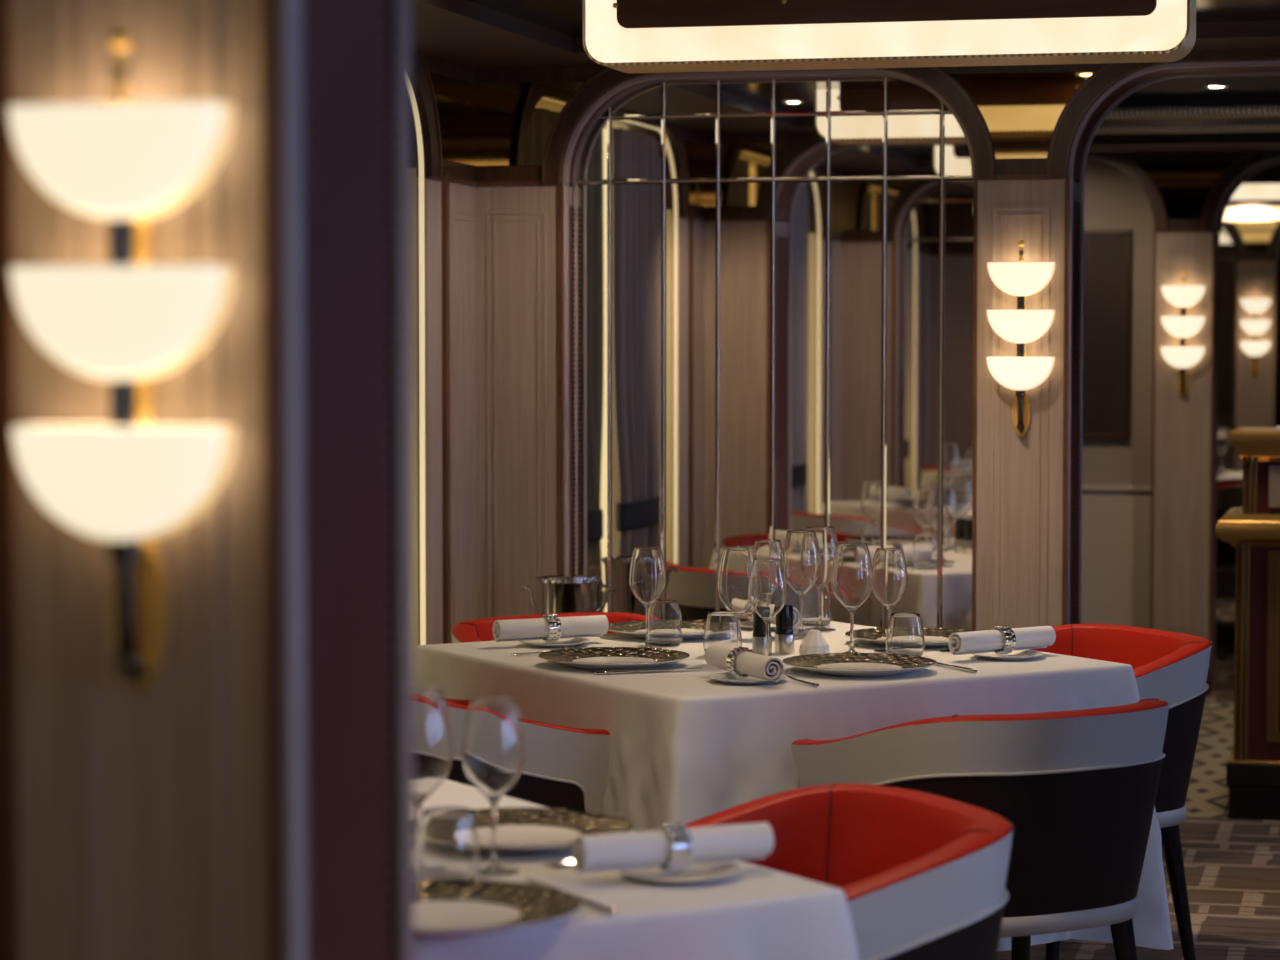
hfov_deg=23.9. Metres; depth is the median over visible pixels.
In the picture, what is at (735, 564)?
wine glass
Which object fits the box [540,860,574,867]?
fork
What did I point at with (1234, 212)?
ceiling lamp
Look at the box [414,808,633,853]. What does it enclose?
charger plate
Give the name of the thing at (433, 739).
bowl
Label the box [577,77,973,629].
arched mirror
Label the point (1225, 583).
tablecloth
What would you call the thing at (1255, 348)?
wall sconce
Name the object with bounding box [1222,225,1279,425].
wall
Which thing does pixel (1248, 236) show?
mirror
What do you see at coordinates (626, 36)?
ceiling lamp
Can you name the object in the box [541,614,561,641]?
napkin ring
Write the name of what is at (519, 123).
mirror
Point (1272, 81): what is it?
trim
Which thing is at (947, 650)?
fork
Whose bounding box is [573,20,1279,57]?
trim
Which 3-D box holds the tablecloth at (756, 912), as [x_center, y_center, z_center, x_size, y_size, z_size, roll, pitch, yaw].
[-0.507,0.798,3.985,1.265,0.595,1.278,-2,3,-31]
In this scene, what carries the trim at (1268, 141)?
attached to the wall at (1149, 498)
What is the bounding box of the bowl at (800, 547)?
[783,530,820,596]
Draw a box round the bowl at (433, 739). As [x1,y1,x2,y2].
[413,686,453,806]
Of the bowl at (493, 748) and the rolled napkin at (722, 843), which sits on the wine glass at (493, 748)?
the bowl at (493, 748)
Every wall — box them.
[0,0,413,959]
[411,50,476,644]
[475,51,1279,630]
[1079,152,1279,695]
[1222,222,1279,471]
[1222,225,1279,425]
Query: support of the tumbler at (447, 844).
on the tablecloth at (756, 912)
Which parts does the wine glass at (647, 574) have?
stem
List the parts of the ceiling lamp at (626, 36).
panel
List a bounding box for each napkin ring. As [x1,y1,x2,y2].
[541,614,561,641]
[656,822,691,871]
[726,646,753,678]
[748,607,752,621]
[991,625,1015,654]
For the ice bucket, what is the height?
0.211 m
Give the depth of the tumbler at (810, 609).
7.08 m
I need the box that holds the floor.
[996,598,1279,959]
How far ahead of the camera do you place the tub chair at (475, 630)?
7.26 m
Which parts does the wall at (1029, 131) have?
panel moulding, edge trim, corner panel, arch edge trim, panel moulding, edge trim, column panel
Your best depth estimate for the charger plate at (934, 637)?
6.76 m
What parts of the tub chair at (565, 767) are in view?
panel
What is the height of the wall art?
0.840 m
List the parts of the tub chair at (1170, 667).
leg, rail, leg, panel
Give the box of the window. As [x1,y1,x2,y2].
[411,87,425,649]
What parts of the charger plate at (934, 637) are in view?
plate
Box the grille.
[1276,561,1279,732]
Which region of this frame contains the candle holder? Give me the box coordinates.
[799,630,829,654]
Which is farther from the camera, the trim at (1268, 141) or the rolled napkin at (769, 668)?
the trim at (1268, 141)
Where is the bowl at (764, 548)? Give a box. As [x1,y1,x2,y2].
[753,539,785,576]
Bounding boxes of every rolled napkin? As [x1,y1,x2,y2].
[493,615,608,641]
[572,822,773,872]
[704,645,784,681]
[726,607,798,627]
[948,626,1055,654]
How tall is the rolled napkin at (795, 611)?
0.048 m
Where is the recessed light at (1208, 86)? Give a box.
[1204,85,1228,87]
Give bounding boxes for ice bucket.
[520,575,615,613]
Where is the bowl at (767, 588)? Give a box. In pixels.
[748,558,786,623]
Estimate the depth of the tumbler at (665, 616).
6.64 m
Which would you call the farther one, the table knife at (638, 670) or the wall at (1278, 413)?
the wall at (1278, 413)
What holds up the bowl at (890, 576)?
on the wine glass at (890, 576)
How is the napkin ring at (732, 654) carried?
on the rolled napkin at (769, 668)
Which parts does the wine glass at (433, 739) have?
stem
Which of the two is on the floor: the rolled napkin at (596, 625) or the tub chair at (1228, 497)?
the tub chair at (1228, 497)
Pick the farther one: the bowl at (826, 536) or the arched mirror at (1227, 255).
the arched mirror at (1227, 255)
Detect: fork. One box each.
[510,647,572,655]
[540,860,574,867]
[784,674,818,685]
[934,649,949,652]
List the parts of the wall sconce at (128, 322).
lamp shade, lamp shade, lamp shade, stem, lamp shade, arm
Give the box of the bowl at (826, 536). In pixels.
[806,526,837,591]
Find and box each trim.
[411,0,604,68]
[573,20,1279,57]
[1088,132,1279,153]
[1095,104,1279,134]
[1137,75,1279,90]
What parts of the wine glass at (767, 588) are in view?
stem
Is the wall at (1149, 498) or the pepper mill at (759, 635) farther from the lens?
the wall at (1149, 498)
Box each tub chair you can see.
[445,698,610,812]
[451,612,645,642]
[684,783,1012,959]
[791,698,1168,959]
[1028,623,1211,959]
[1216,484,1242,573]
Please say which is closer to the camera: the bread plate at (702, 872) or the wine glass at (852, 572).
the bread plate at (702, 872)
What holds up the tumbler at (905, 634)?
on the tablecloth at (687, 746)
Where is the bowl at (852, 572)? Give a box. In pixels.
[831,543,872,613]
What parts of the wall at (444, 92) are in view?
arch edge trim, post trim, edge trim, panel moulding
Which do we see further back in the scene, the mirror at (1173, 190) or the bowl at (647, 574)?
the mirror at (1173, 190)
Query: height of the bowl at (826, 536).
0.150 m
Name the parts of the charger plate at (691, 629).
plate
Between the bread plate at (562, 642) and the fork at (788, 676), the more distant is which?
the bread plate at (562, 642)
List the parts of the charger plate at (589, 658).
plate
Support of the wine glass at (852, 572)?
on the tablecloth at (687, 746)
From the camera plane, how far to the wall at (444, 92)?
7.81 m
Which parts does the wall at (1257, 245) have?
arch edge trim, panel moulding, edge trim, column panel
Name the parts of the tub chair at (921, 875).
panel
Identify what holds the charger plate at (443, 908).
on the tablecloth at (756, 912)
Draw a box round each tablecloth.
[413,621,1173,950]
[414,779,858,959]
[1216,471,1242,597]
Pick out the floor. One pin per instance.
(1232, 866)
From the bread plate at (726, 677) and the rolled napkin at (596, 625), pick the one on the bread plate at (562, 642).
the rolled napkin at (596, 625)
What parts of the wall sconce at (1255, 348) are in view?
arm, stem, lamp shade, lamp shade, lamp shade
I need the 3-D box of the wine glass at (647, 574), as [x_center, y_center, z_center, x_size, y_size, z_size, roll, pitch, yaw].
[0.016,0.258,6.584,0.081,0.222,0.081,2,3,30]
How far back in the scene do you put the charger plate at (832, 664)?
6.20 m
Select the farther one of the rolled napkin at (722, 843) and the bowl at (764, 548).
the bowl at (764, 548)
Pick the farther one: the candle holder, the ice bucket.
the ice bucket
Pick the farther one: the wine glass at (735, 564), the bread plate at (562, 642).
the bread plate at (562, 642)
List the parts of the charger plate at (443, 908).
plate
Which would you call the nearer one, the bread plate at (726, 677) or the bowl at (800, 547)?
the bread plate at (726, 677)
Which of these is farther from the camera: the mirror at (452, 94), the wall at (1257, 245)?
the wall at (1257, 245)
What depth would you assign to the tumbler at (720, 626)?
6.43 m
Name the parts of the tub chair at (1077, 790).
leg, panel, rail, leg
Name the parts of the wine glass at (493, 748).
stem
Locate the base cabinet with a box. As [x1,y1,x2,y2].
[1215,427,1279,820]
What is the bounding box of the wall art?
[1082,229,1131,438]
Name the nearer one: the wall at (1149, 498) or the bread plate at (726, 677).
the bread plate at (726, 677)
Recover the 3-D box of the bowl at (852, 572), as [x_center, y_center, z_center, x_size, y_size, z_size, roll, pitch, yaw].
[0.454,0.211,6.475,0.091,0.150,0.091,1,3,14]
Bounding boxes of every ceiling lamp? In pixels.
[583,0,1195,72]
[1223,203,1279,222]
[1229,166,1279,202]
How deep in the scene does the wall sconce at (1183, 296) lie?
11.87 m
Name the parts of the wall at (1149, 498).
dado panel, wall panel, dado rail, panel moulding, edge trim, arch edge trim, column panel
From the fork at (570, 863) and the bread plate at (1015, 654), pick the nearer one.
the fork at (570, 863)
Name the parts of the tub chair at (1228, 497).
panel, rail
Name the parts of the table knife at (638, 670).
handle, blade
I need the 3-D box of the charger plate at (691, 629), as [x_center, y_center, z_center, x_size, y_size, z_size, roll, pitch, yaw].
[0.072,0.344,6.877,0.314,0.022,0.314,-1,3,-11]
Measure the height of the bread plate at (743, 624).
0.011 m
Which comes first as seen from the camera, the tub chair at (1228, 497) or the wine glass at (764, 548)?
the wine glass at (764, 548)
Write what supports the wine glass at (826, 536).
on the tablecloth at (687, 746)
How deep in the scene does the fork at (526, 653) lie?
6.47 m
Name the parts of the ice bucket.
handle, handle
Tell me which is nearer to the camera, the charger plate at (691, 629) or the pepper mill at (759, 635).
the pepper mill at (759, 635)
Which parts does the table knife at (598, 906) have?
blade, handle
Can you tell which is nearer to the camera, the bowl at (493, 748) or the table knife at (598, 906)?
the table knife at (598, 906)
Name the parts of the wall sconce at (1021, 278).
lamp shade, lamp shade, arm, stem, lamp shade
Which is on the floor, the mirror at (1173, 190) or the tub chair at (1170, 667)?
the tub chair at (1170, 667)
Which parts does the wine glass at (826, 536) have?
stem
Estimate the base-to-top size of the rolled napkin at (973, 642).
0.048 m
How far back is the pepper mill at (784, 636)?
6.50 m
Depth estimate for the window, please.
7.68 m
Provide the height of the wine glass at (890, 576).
0.222 m
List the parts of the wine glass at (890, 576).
stem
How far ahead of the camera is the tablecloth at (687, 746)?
6.00 m
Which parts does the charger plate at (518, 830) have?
plate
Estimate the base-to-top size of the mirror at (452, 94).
0.217 m
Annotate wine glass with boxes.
[413,686,453,878]
[462,697,524,875]
[629,547,665,648]
[717,547,756,647]
[748,558,786,655]
[753,539,785,639]
[783,530,820,636]
[804,526,837,630]
[831,543,872,652]
[872,548,907,652]
[1217,427,1229,473]
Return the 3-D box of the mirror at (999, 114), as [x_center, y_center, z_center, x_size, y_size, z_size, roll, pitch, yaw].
[0.971,-0.927,7.690,0.371,0.217,0.006,1,3,14]
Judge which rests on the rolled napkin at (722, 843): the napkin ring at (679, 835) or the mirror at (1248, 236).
the napkin ring at (679, 835)
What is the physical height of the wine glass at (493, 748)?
0.222 m
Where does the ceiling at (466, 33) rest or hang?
attached to the wall at (444, 92)
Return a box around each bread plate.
[519,638,589,647]
[619,862,741,883]
[707,672,786,683]
[740,621,798,629]
[973,650,1043,659]
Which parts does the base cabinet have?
ledge moulding, moulding, cornice, door frame, drawer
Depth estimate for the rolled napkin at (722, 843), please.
3.83 m
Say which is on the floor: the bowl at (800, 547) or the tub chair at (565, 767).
the tub chair at (565, 767)
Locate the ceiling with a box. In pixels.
[469,0,1279,165]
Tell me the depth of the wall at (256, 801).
2.32 m
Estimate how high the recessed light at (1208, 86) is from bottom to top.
0.004 m
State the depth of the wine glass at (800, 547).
6.83 m
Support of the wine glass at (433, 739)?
on the tablecloth at (756, 912)
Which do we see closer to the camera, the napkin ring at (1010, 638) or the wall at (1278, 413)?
the napkin ring at (1010, 638)
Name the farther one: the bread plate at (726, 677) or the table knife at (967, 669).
the table knife at (967, 669)
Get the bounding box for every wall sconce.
[8,29,235,692]
[987,240,1054,436]
[1161,271,1205,397]
[1240,288,1270,376]
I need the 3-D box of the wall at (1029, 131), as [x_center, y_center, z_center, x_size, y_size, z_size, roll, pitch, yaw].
[1.166,-0.029,7.848,3.331,2.180,0.343,1,3,14]
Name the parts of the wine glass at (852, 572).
stem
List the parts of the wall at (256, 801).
arch panel, panel moulding, edge trim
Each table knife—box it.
[526,879,615,913]
[594,668,702,674]
[937,662,977,672]
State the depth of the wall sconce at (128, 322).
2.25 m
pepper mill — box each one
[752,610,771,655]
[775,604,793,653]
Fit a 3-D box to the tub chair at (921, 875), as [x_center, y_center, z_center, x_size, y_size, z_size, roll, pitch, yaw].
[0.231,0.859,4.394,0.551,0.758,0.610,-1,3,-23]
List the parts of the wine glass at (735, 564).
stem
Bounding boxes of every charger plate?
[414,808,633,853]
[414,879,580,937]
[538,647,689,669]
[608,620,705,639]
[782,653,936,676]
[845,627,973,647]
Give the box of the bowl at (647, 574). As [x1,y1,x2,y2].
[629,547,665,608]
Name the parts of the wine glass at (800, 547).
stem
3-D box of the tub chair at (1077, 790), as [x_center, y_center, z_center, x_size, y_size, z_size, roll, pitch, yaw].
[0.683,0.789,5.769,0.610,0.758,0.551,-2,3,-31]
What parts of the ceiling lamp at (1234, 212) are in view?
rope trim, panel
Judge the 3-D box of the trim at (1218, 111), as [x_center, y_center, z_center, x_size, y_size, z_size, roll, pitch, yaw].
[2.643,-1.173,9.729,4.400,0.038,0.788,1,3,14]
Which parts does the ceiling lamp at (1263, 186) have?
rope trim, panel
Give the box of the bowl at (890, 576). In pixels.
[872,548,907,610]
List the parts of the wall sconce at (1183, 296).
lamp shade, arm, stem, lamp shade, lamp shade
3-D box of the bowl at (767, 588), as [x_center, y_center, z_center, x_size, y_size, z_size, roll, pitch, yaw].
[0.263,0.231,6.251,0.081,0.134,0.081,1,3,14]
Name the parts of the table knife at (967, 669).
handle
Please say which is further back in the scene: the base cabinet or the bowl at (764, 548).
the base cabinet
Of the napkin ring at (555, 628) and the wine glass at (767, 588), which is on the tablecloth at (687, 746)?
the wine glass at (767, 588)
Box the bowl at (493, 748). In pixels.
[462,697,524,803]
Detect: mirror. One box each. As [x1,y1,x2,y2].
[429,71,476,165]
[476,82,585,165]
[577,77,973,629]
[950,71,1094,158]
[1138,162,1232,218]
[1217,226,1235,470]
[1235,222,1278,250]
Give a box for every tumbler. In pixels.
[414,807,480,879]
[649,600,682,646]
[703,611,741,651]
[798,586,831,626]
[885,612,924,656]
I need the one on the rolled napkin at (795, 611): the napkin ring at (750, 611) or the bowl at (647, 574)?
the napkin ring at (750, 611)
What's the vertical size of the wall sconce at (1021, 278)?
0.501 m

